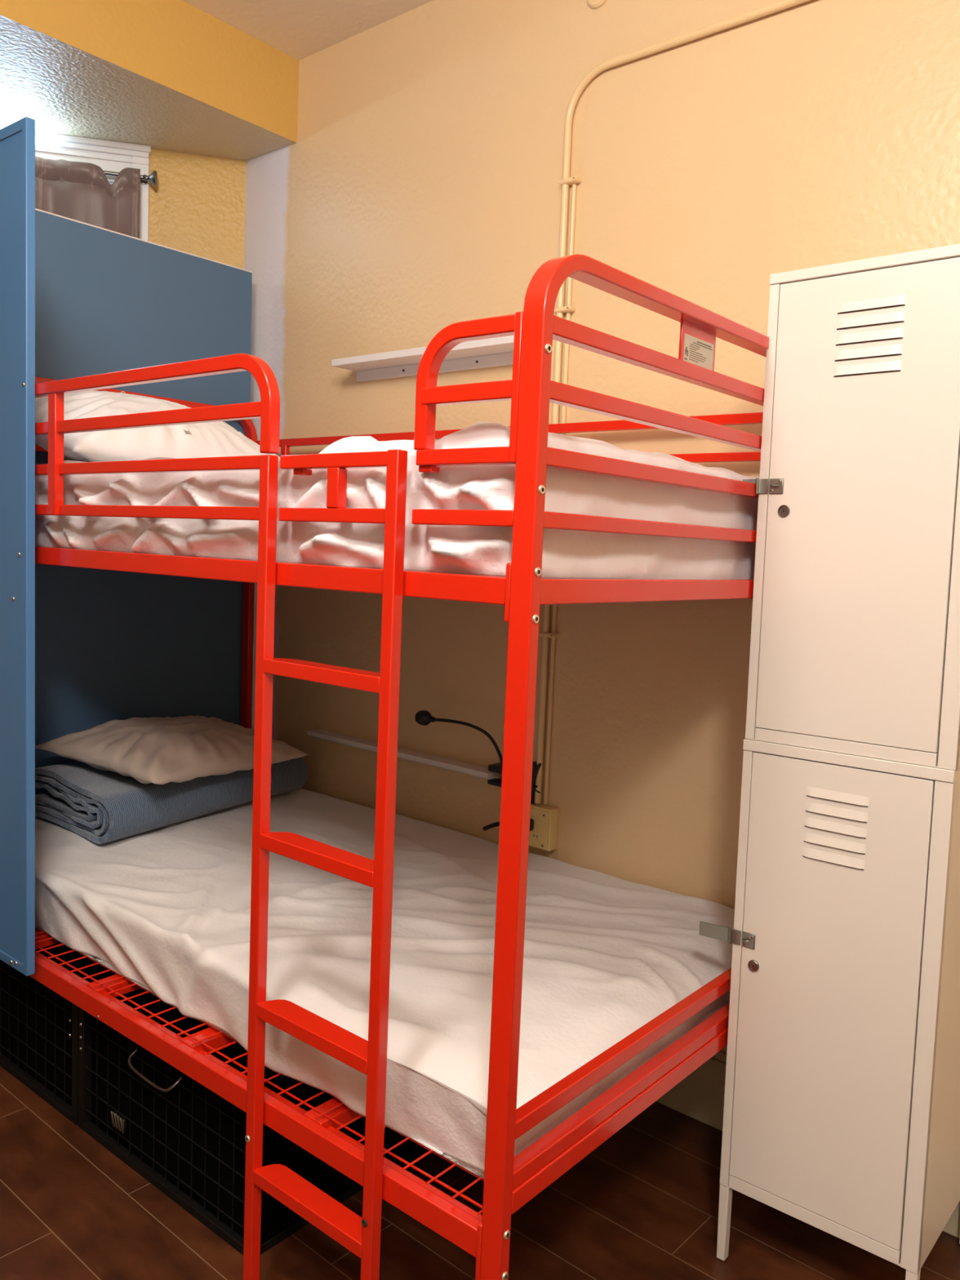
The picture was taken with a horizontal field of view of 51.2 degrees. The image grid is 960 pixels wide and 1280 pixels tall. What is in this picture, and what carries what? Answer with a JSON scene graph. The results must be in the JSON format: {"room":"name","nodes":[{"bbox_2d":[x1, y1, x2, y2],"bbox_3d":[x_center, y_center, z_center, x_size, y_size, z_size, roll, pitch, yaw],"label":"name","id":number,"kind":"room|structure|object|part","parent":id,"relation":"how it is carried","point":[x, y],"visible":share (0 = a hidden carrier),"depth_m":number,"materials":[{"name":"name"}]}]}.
{"room":"dormitory","nodes":[
{"label":"dormitory","id":0,"kind":"room"},
{"bbox_2d":[0,126,246,269],"bbox_3d":[-1.984,-0.369,3.291,2.410,2.660,0.170,1,5,-14],"label":"wall","id":1,"kind":"structure","parent":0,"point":[197,206],"depth_m":3.38,"materials":[{"name":"paint"}]},
{"bbox_2d":[103,170,157,187],"bbox_3d":[-1.733,-1.537,3.158,1.370,0.053,0.057,1,5,-13],"label":"curtain rod","id":2,"kind":"object","parent":1,"relation":"attached to","point":[152,178],"visible":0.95,"depth_m":3.29,"materials":[{"name":"silver metal"}]},
{"bbox_2d":[35,155,140,238],"bbox_3d":[-1.774,-0.933,3.189,1.307,1.259,0.054,1,5,-14],"label":"curtain","id":3,"kind":"object","parent":2,"relation":"hanging from","point":[79,191],"visible":0.13,"depth_m":3.25,"materials":[{"name":"grey fabric"}]},
{"bbox_3d":[-1.751,-1.536,3.140,1.328,0.013,0.013,1,5,-14],"label":"rod","id":4,"kind":"part","parent":2,"relation":"part of","materials":[{"name":"silver metal"}]},
{"bbox_2d":[0,0,298,161],"bbox_3d":[-2.662,-1.708,2.017,1.643,0.254,4.640,7,7,39],"label":"ceiling beam","id":5,"kind":"structure","parent":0,"point":[166,75],"depth_m":2.96,"materials":[{"name":"paint"}]},
{"bbox_2d":[182,0,432,60],"bbox_3d":[-1.040,-1.707,0.703,6.000,0.121,4.900,7,7,39],"label":"ceiling","id":6,"kind":"structure","parent":0,"point":[300,29],"depth_m":2.95,"materials":[{"name":"beige paint"}]},
{"bbox_2d":[0,1066,959,1279],"bbox_3d":[-1.164,1.267,0.980,6.000,0.100,4.900,7,7,39],"label":"floor","id":7,"kind":"structure","parent":0,"point":[643,1204],"depth_m":1.99,"materials":[{"name":"brown wood"}]},
{"bbox_2d":[0,928,116,1124],"bbox_3d":[-0.890,0.909,2.790,0.638,0.300,0.840,7,7,39],"label":"wire crate","id":8,"kind":"object","parent":7,"relation":"on","point":[39,1027],"visible":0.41,"depth_m":2.41,"materials":[{"name":"black metal"}]},
{"bbox_3d":[-0.889,0.909,2.791,0.638,0.300,0.838,7,7,39],"label":"frame","id":9,"kind":"part","parent":8,"relation":"part of","materials":[{"name":"black metal"}]},
{"bbox_2d":[35,208,252,794],"bbox_3d":[-1.149,-0.091,3.019,0.014,2.226,1.070,7,7,39],"label":"headboard panel","id":10,"kind":"object","parent":7,"relation":"on","point":[110,645],"visible":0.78,"depth_m":3.05,"materials":[{"name":"blue paint"}]},
{"bbox_2d":[78,988,426,1254],"bbox_3d":[-0.407,0.968,2.372,0.630,0.300,0.868,7,7,39],"label":"wire crate","id":11,"kind":"object","parent":7,"relation":"on","point":[187,1140],"visible":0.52,"depth_m":2.05,"materials":[{"name":"black metal"}]},
{"bbox_3d":[-0.666,0.879,2.039,0.167,0.032,0.032,7,7,39],"label":"handle","id":12,"kind":"part","parent":11,"relation":"part of","materials":[{"name":"silver metal"}]},
{"bbox_2d":[29,253,768,1279],"bbox_3d":[-0.383,0.232,2.386,2.010,1.765,1.095,7,7,39],"label":"bunk bed","id":13,"kind":"object","parent":7,"relation":"on","point":[510,1181],"visible":0.7,"depth_m":1.55,"materials":[{"name":"metal"}]},
{"bbox_2d":[0,116,35,976],"bbox_3d":[-1.234,-0.195,2.344,0.754,1.797,0.022,7,7,39],"label":"panel","id":14,"kind":"object","parent":13,"relation":"attached to","point":[17,140],"visible":1,"depth_m":2.13,"materials":[{"name":"blue metal"}]},
{"bbox_3d":[-1.133,0.141,3.021,0.037,1.765,1.072,7,7,39],"label":"frame","id":15,"kind":"part","parent":13,"relation":"part of","materials":[{"name":"red metal"}]},
{"bbox_3d":[-0.734,0.775,2.046,1.927,0.043,0.020,7,7,39],"label":"rail","id":16,"kind":"part","parent":13,"relation":"part of","materials":[{"name":"red metal"}]},
{"bbox_3d":[-0.719,0.767,2.062,1.929,0.004,0.026,7,7,39],"label":"rail","id":17,"kind":"part","parent":13,"relation":"part of","materials":[{"name":"red metal"}]},
{"bbox_3d":[-0.694,-0.153,1.962,1.927,0.037,0.024,7,7,39],"label":"rail","id":18,"kind":"part","parent":13,"relation":"part of","materials":[{"name":"red metal"}]},
{"bbox_2d":[35,788,734,1178],"bbox_3d":[-0.375,0.637,2.456,1.913,0.172,1.025,7,7,39],"label":"mattress","id":19,"kind":"object","parent":13,"relation":"on","point":[166,909],"visible":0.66,"depth_m":2.05,"materials":[{"name":"white fabric"}]},
{"bbox_2d":[35,757,307,844],"bbox_3d":[-0.901,0.416,2.987,0.420,0.148,0.808,6,6,31],"label":"folded blanket","id":20,"kind":"object","parent":19,"relation":"on","point":[100,806],"visible":0.68,"depth_m":2.71,"materials":[{"name":"blue fabric"}]},
{"bbox_2d":[35,715,309,784],"bbox_3d":[-0.880,0.306,2.910,0.499,0.157,0.600,6,6,30],"label":"pillow","id":21,"kind":"object","parent":20,"relation":"on","point":[157,750],"visible":0.91,"depth_m":2.75,"materials":[{"name":"beige fabric"}]},
{"bbox_2d":[35,421,759,579],"bbox_3d":[-0.361,-0.289,2.326,1.920,0.247,1.043,7,7,39],"label":"mattress","id":22,"kind":"object","parent":13,"relation":"on","point":[453,549],"visible":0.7,"depth_m":1.60,"materials":[{"name":"white fabric"}]},
{"bbox_2d":[35,390,279,462],"bbox_3d":[-0.886,-0.543,2.663,0.447,0.226,0.740,6,6,33],"label":"pillow","id":23,"kind":"object","parent":22,"relation":"on","point":[219,438],"visible":0.5,"depth_m":2.47,"materials":[{"name":"white fabric"}]},
{"bbox_3d":[0.379,0.332,1.771,0.037,1.743,1.072,7,7,39],"label":"frame","id":24,"kind":"part","parent":13,"relation":"part of","materials":[{"name":"red metal"}]},
{"bbox_3d":[0.354,-0.473,1.630,0.004,0.088,0.116,7,7,39],"label":"safety plate","id":25,"kind":"part","parent":13,"relation":"part of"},
{"bbox_2d":[684,341,712,362],"bbox_3d":[0.356,-0.466,1.629,0.001,0.035,0.092,7,7,39],"label":"print","id":26,"kind":"object","parent":13,"relation":"on","point":[695,351],"depth_m":1.63,"materials":[{"name":"grey paper"}]},
{"bbox_2d":[698,738,959,1279],"bbox_3d":[0.704,0.690,1.940,0.433,1.014,0.395,6,6,39],"label":"locker","id":27,"kind":"object","parent":7,"relation":"on","point":[842,1108],"visible":0.94,"depth_m":1.75,"materials":[{"name":"beige metal"}]},
{"bbox_3d":[0.471,1.117,1.929,0.019,0.150,0.019,6,6,39],"label":"leg","id":28,"kind":"part","parent":27,"relation":"part of","materials":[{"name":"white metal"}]},
{"bbox_3d":[0.498,0.557,1.858,0.026,0.028,0.003,6,6,39],"label":"hasp plate","id":29,"kind":"part","parent":27,"relation":"part of","materials":[{"name":"metal"}]},
{"bbox_3d":[0.630,0.206,1.738,0.364,0.020,0.019,6,6,39],"label":"rail","id":30,"kind":"part","parent":27,"relation":"part of","materials":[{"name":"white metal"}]},
{"bbox_2d":[742,244,959,770],"bbox_3d":[0.749,-0.228,1.849,0.395,0.834,0.395,6,6,39],"label":"locker","id":31,"kind":"object","parent":27,"relation":"on","point":[855,640],"visible":0.97,"depth_m":1.69,"materials":[{"name":"beige metal"}]},
{"bbox_3d":[0.528,-0.274,1.784,0.026,0.027,0.003,6,6,39],"label":"hasp plate","id":32,"kind":"part","parent":31,"relation":"part of","materials":[{"name":"metal"}]},
{"bbox_3d":[0.659,-0.625,1.666,0.364,0.018,0.019,6,6,39],"label":"rail","id":33,"kind":"part","parent":31,"relation":"part of","materials":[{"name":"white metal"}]},
{"bbox_3d":[0.735,1.144,1.710,0.019,0.150,0.019,6,6,39],"label":"leg","id":34,"kind":"part","parent":27,"relation":"part of","materials":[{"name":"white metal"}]},
{"bbox_2d":[244,0,959,1053],"bbox_3d":[0.761,-0.300,2.214,4.700,2.950,0.120,7,7,41],"label":"wall","id":35,"kind":"structure","parent":0,"point":[418,193],"depth_m":2.55,"materials":[{"name":"beige paint"}]},
{"bbox_2d":[306,728,501,779],"bbox_3d":[-0.252,0.343,3.018,0.775,0.030,0.055,7,7,41],"label":"ledge","id":36,"kind":"object","parent":35,"relation":"attached to","point":[477,771],"visible":0.81,"depth_m":2.95,"materials":[{"name":"white paint"}]},
{"bbox_2d":[414,710,502,786],"bbox_3d":[-0.044,0.300,2.781,0.310,0.182,0.077,4,6,20],"label":"reading lamp","id":37,"kind":"object","parent":36,"relation":"attached to","point":[424,717],"visible":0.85,"depth_m":2.75,"materials":[{"name":"black plastic"}]},
{"bbox_2d":[331,335,514,382],"bbox_3d":[-0.137,-0.787,2.817,0.728,0.051,0.110,7,7,41],"label":"ledge","id":38,"kind":"object","parent":35,"relation":"attached to","point":[497,351],"visible":0.85,"depth_m":2.82,"materials":[{"name":"white paint"}]},
{"bbox_3d":[-0.104,-0.778,2.853,0.724,0.031,0.013,7,7,41],"label":"plate","id":39,"kind":"part","parent":38,"relation":"part of","materials":[{"name":"white paint"}]},
{"bbox_2d":[528,802,558,851],"bbox_3d":[0.141,0.497,2.693,0.140,0.112,0.045,7,7,39],"label":"box","id":40,"kind":"object","parent":35,"relation":"attached to","point":[544,835],"visible":0.56,"depth_m":2.65,"materials":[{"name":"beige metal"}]},
{"bbox_2d":[529,818,533,831],"bbox_3d":[0.121,0.490,2.667,0.041,0.032,0.027,7,7,39],"label":"plug","id":41,"kind":"object","parent":40,"relation":"attached to","point":[531,820],"visible":0.26,"depth_m":2.65,"materials":[{"name":"black plastic"}]},
{"bbox_2d":[482,821,499,831],"bbox_3d":[0.049,0.506,2.731,0.105,0.051,0.026,7,7,39],"label":"loose cable","id":42,"kind":"object","parent":41,"relation":"attached to","point":[495,824],"visible":0.62,"depth_m":2.73,"materials":[{"name":"black plastic"}]},
{"bbox_2d":[530,761,541,804],"bbox_3d":[0.147,0.388,2.677,0.040,0.123,0.095,-1,6,-32],"label":"cable bundle","id":43,"kind":"object","parent":40,"relation":"on","point":[535,767],"visible":0.38,"depth_m":2.67,"materials":[{"name":"black plastic"}]},
{"bbox_2d":[586,0,606,8],"bbox_3d":[0.290,-1.593,2.464,0.068,0.068,0.014,7,7,39],"label":"round cover","id":44,"kind":"object","parent":35,"relation":"attached to","point":[594,4],"visible":1,"depth_m":2.46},
{"bbox_2d":[534,0,811,804],"bbox_3d":[1.260,-0.369,1.680,2.868,1.882,0.029,7,7,41],"label":"conduit","id":45,"kind":"object","parent":35,"relation":"attached to","point":[566,180],"visible":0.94,"depth_m":2.54,"materials":[{"name":"beige metal"}]},
{"bbox_2d":[656,1050,959,1238],"bbox_3d":[0.705,1.083,2.252,4.380,0.186,0.016,7,7,41],"label":"baseboard","id":46,"kind":"structure","parent":35,"relation":"attached to","point":[700,1096],"depth_m":2.38,"materials":[{"name":"beige paint"}]}
]}

